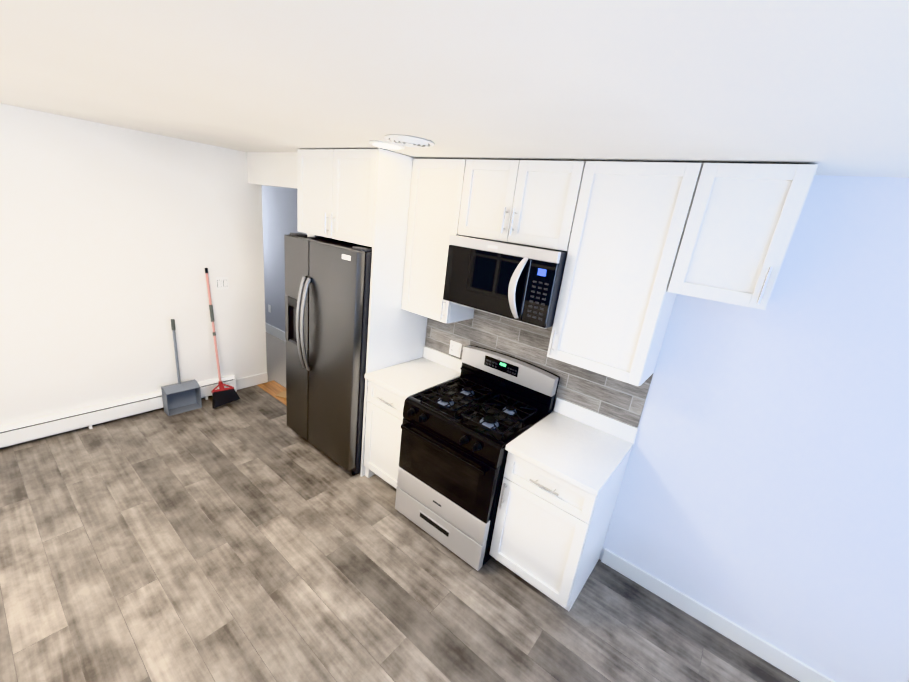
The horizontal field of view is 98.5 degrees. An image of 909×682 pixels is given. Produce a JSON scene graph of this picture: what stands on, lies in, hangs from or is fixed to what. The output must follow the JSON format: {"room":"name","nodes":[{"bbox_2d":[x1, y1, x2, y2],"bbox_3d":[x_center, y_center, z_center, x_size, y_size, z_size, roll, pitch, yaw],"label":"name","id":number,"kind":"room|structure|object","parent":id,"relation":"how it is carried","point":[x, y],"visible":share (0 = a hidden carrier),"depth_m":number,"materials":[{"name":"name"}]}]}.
{"room":"kitchen","nodes":[
{"label":"kitchen","id":0,"kind":"room"},
{"bbox_2d":[0,103,266,447],"bbox_3d":[-3.144,-0.414,2.965,0.120,2.440,3.370,20,21,35],"label":"wall","id":1,"kind":"structure","parent":0,"point":[115,241],"depth_m":3.24,"materials":[{"name":"paint"}]},
{"bbox_2d":[0,374,236,446],"bbox_3d":[-3.239,0.687,3.202,0.068,0.191,2.750,20,21,35],"label":"baseboard heater","id":2,"kind":"object","parent":1,"relation":"attached to","point":[38,427],"visible":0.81,"depth_m":3.32,"materials":[{"name":"white metal"}]},
{"bbox_2d":[215,277,228,289],"bbox_3d":[-2.314,-0.574,3.902,0.011,0.125,0.116,20,21,35],"label":"light switch","id":3,"kind":"object","parent":1,"relation":"attached to","point":[221,283],"visible":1,"depth_m":3.90,"materials":[{"name":"white plastic"}]},
{"bbox_2d":[236,372,267,389],"bbox_3d":[-2.295,0.452,4.423,0.015,0.125,0.370,20,21,35],"label":"baseboard","id":4,"kind":"structure","parent":1,"relation":"attached to","point":[253,380],"depth_m":4.42,"materials":[{"name":"white wood"}]},
{"bbox_2d":[257,381,285,404],"bbox_3d":[-1.767,0.671,4.251,1.150,0.056,0.210,20,21,35],"label":"floor","id":5,"kind":"structure","parent":0,"point":[273,388],"depth_m":4.45,"materials":[{"name":"brown wood"}]},
{"bbox_2d":[247,152,297,188],"bbox_3d":[-1.566,-1.547,3.555,1.030,0.280,0.130,20,21,35],"label":"wall","id":6,"kind":"structure","parent":0,"point":[276,169],"depth_m":3.52,"materials":[{"name":"paint"}]},
{"bbox_2d":[266,332,285,387],"bbox_3d":[-2.853,0.125,5.541,4.600,0.064,1.000,20,21,35],"label":"wall","id":7,"kind":"structure","parent":0,"point":[276,357],"depth_m":5.23,"materials":[{"name":"white paint"}]},
{"bbox_2d":[261,185,306,331],"bbox_3d":[-2.359,-1.150,5.596,4.600,2.440,0.120,20,21,35],"label":"wall","id":8,"kind":"structure","parent":0,"point":[280,212],"depth_m":5.65,"materials":[{"name":"paint"}]},
{"bbox_2d":[265,322,285,341],"bbox_3d":[-2.582,-0.071,5.921,4.479,0.150,0.015,20,21,35],"label":"baseboard","id":9,"kind":"structure","parent":8,"relation":"attached to","point":[275,331],"depth_m":6.04,"materials":[{"name":"white wood"}]},
{"bbox_2d":[307,233,321,236],"bbox_3d":[-0.974,-0.439,3.889,0.120,2.440,1.010,20,21,35],"label":"wall","id":10,"kind":"structure","parent":0,"point":[310,235],"depth_m":3.33,"materials":[{"name":"paint"}]},
{"bbox_2d":[0,385,799,681],"bbox_3d":[-0.874,1.565,1.769,5.850,0.060,3.700,20,21,35],"label":"floor","id":11,"kind":"structure","parent":0,"point":[249,535],"depth_m":2.24,"materials":[{"name":"plastic"}]},
{"bbox_2d":[161,319,201,415],"bbox_3d":[-2.590,0.241,3.682,0.125,0.900,0.280,20,21,35],"label":"dustpan","id":12,"kind":"object","parent":11,"relation":"on","point":[179,397],"visible":1,"depth_m":3.77,"materials":[{"name":"grey plastic"}]},
{"bbox_2d":[205,268,239,408],"bbox_3d":[-2.336,-0.018,3.849,0.337,1.348,0.257,20,21,35],"label":"broom","id":13,"kind":"object","parent":11,"relation":"on","point":[221,395],"visible":0.98,"depth_m":3.91,"materials":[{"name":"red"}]},
{"bbox_2d":[276,391,285,397],"bbox_3d":[-1.823,0.577,4.325,0.236,0.057,0.154,11,18,11],"label":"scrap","id":14,"kind":"object","parent":11,"relation":"on","point":[282,394],"visible":0.21,"depth_m":4.31,"materials":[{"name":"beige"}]},
{"bbox_2d":[284,233,371,474],"bbox_3d":[-0.889,0.077,3.337,0.908,1.815,0.810,20,21,35],"label":"refrigerator","id":15,"kind":"object","parent":11,"relation":"on","point":[327,289],"visible":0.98,"depth_m":2.99,"materials":[{"name":"grey metal"}]},
{"bbox_2d":[297,148,427,476],"bbox_3d":[-0.794,-0.228,3.300,0.938,2.436,0.653,20,21,35],"label":"tall cabinet","id":16,"kind":"object","parent":11,"relation":"on","point":[359,196],"visible":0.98,"depth_m":2.79,"materials":[{"name":"white wood"}]},
{"bbox_2d":[364,380,404,488],"bbox_3d":[-0.340,0.700,3.140,0.455,0.880,0.643,20,21,35],"label":"base cabinet","id":17,"kind":"object","parent":11,"relation":"on","point":[384,418],"visible":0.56,"depth_m":2.93,"materials":[{"name":"white wood"}]},
{"bbox_2d":[364,346,461,398],"bbox_3d":[-0.282,0.218,2.987,0.452,0.133,0.645,20,21,35],"label":"countertop","id":18,"kind":"structure","parent":17,"relation":"on","point":[431,368],"depth_m":2.99,"materials":[{"name":"white stone"}]},
{"bbox_2d":[395,345,559,570],"bbox_3d":[0.115,0.733,2.703,0.754,1.186,0.733,20,21,35],"label":"gas range","id":19,"kind":"object","parent":11,"relation":"on","point":[472,421],"visible":0.98,"depth_m":2.53,"materials":[{"name":"black metal"}]},
{"bbox_2d":[489,450,630,610],"bbox_3d":[0.632,1.046,2.427,0.520,0.880,0.643,20,21,35],"label":"base cabinet","id":20,"kind":"object","parent":11,"relation":"on","point":[549,534],"visible":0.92,"depth_m":2.19,"materials":[{"name":"white wood"}]},
{"bbox_2d":[505,397,637,495],"bbox_3d":[0.694,0.565,2.272,0.525,0.133,0.645,20,21,35],"label":"countertop","id":21,"kind":"structure","parent":20,"relation":"on","point":[584,448],"depth_m":2.27,"materials":[{"name":"white stone"}]},
{"bbox_2d":[0,0,908,177],"bbox_3d":[-1.749,-1.319,2.213,9.540,0.050,4.490,20,21,35],"label":"ceiling","id":22,"kind":"structure","parent":0,"point":[823,85],"depth_m":1.04,"materials":[{"name":"paint"}]},
{"bbox_2d":[369,140,404,149],"bbox_3d":[-0.394,-1.139,2.282,0.208,0.012,0.208,20,21,35],"label":"recessed light","id":23,"kind":"object","parent":22,"relation":"in","point":[385,144],"visible":0.98,"depth_m":2.24,"materials":[{"name":"white"}]},
{"bbox_2d":[384,134,434,147],"bbox_3d":[-0.238,-1.046,2.065,0.266,0.021,0.266,20,21,35],"label":"ceiling vent","id":24,"kind":"object","parent":22,"relation":"in","point":[410,141],"visible":1,"depth_m":2.01,"materials":[{"name":"white"}]},
{"bbox_2d":[551,175,908,681],"bbox_3d":[0.950,0.240,2.496,4.820,2.440,0.120,20,21,35],"label":"wall","id":25,"kind":"structure","parent":0,"point":[763,493],"depth_m":1.90,"materials":[{"name":"paint"}]},
{"bbox_2d":[401,158,473,322],"bbox_3d":[-0.080,-0.708,2.811,0.455,1.061,0.357,20,21,35],"label":"upper cabinet","id":26,"kind":"object","parent":25,"relation":"attached to","point":[435,202],"visible":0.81,"depth_m":2.71,"materials":[{"name":"white wood"}]},
{"bbox_2d":[458,159,585,251],"bbox_3d":[0.428,-0.827,2.374,0.760,0.455,0.357,20,21,35],"label":"upper cabinet","id":27,"kind":"object","parent":25,"relation":"attached to","point":[529,202],"visible":0.96,"depth_m":2.23,"materials":[{"name":"white wood"}]},
{"bbox_2d":[442,235,567,328],"bbox_3d":[0.344,-0.399,2.466,0.754,0.422,0.459,20,21,35],"label":"over-the-range microwave","id":28,"kind":"object","parent":27,"relation":"attached to","point":[517,282],"visible":0.98,"depth_m":2.28,"materials":[{"name":"grey metal"}]},
{"bbox_2d":[425,309,652,426],"bbox_3d":[0.449,0.083,2.783,1.739,0.648,0.008,20,21,35],"label":"tile backsplash","id":29,"kind":"structure","parent":25,"relation":"attached to","point":[622,401],"depth_m":2.65,"materials":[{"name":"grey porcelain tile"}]},
{"bbox_2d":[449,340,461,357],"bbox_3d":[0.006,0.064,3.125,0.116,0.116,0.010,20,21,35],"label":"outlet","id":30,"kind":"object","parent":29,"relation":"attached to","point":[455,349],"visible":1,"depth_m":3.12,"materials":[{"name":"white plastic"}]},
{"bbox_2d":[547,161,703,385],"bbox_3d":[0.891,-0.363,2.099,0.522,1.061,0.357,20,21,35],"label":"upper cabinet","id":31,"kind":"object","parent":25,"relation":"attached to","point":[616,300],"visible":0.98,"depth_m":1.97,"materials":[{"name":"white wood"}]},
{"bbox_2d":[601,548,835,681],"bbox_3d":[1.759,1.705,2.066,1.971,0.110,0.018,20,21,35],"label":"baseboard","id":32,"kind":"structure","parent":25,"relation":"attached to","point":[790,665],"depth_m":2.24,"materials":[{"name":"white wood"}]},
{"bbox_2d":[667,163,817,309],"bbox_3d":[1.271,-0.471,1.767,0.381,0.568,0.357,20,21,35],"label":"upper cabinet","id":33,"kind":"object","parent":25,"relation":"attached to","point":[742,221],"visible":0.98,"depth_m":1.65,"materials":[{"name":"white wood"}]}
]}

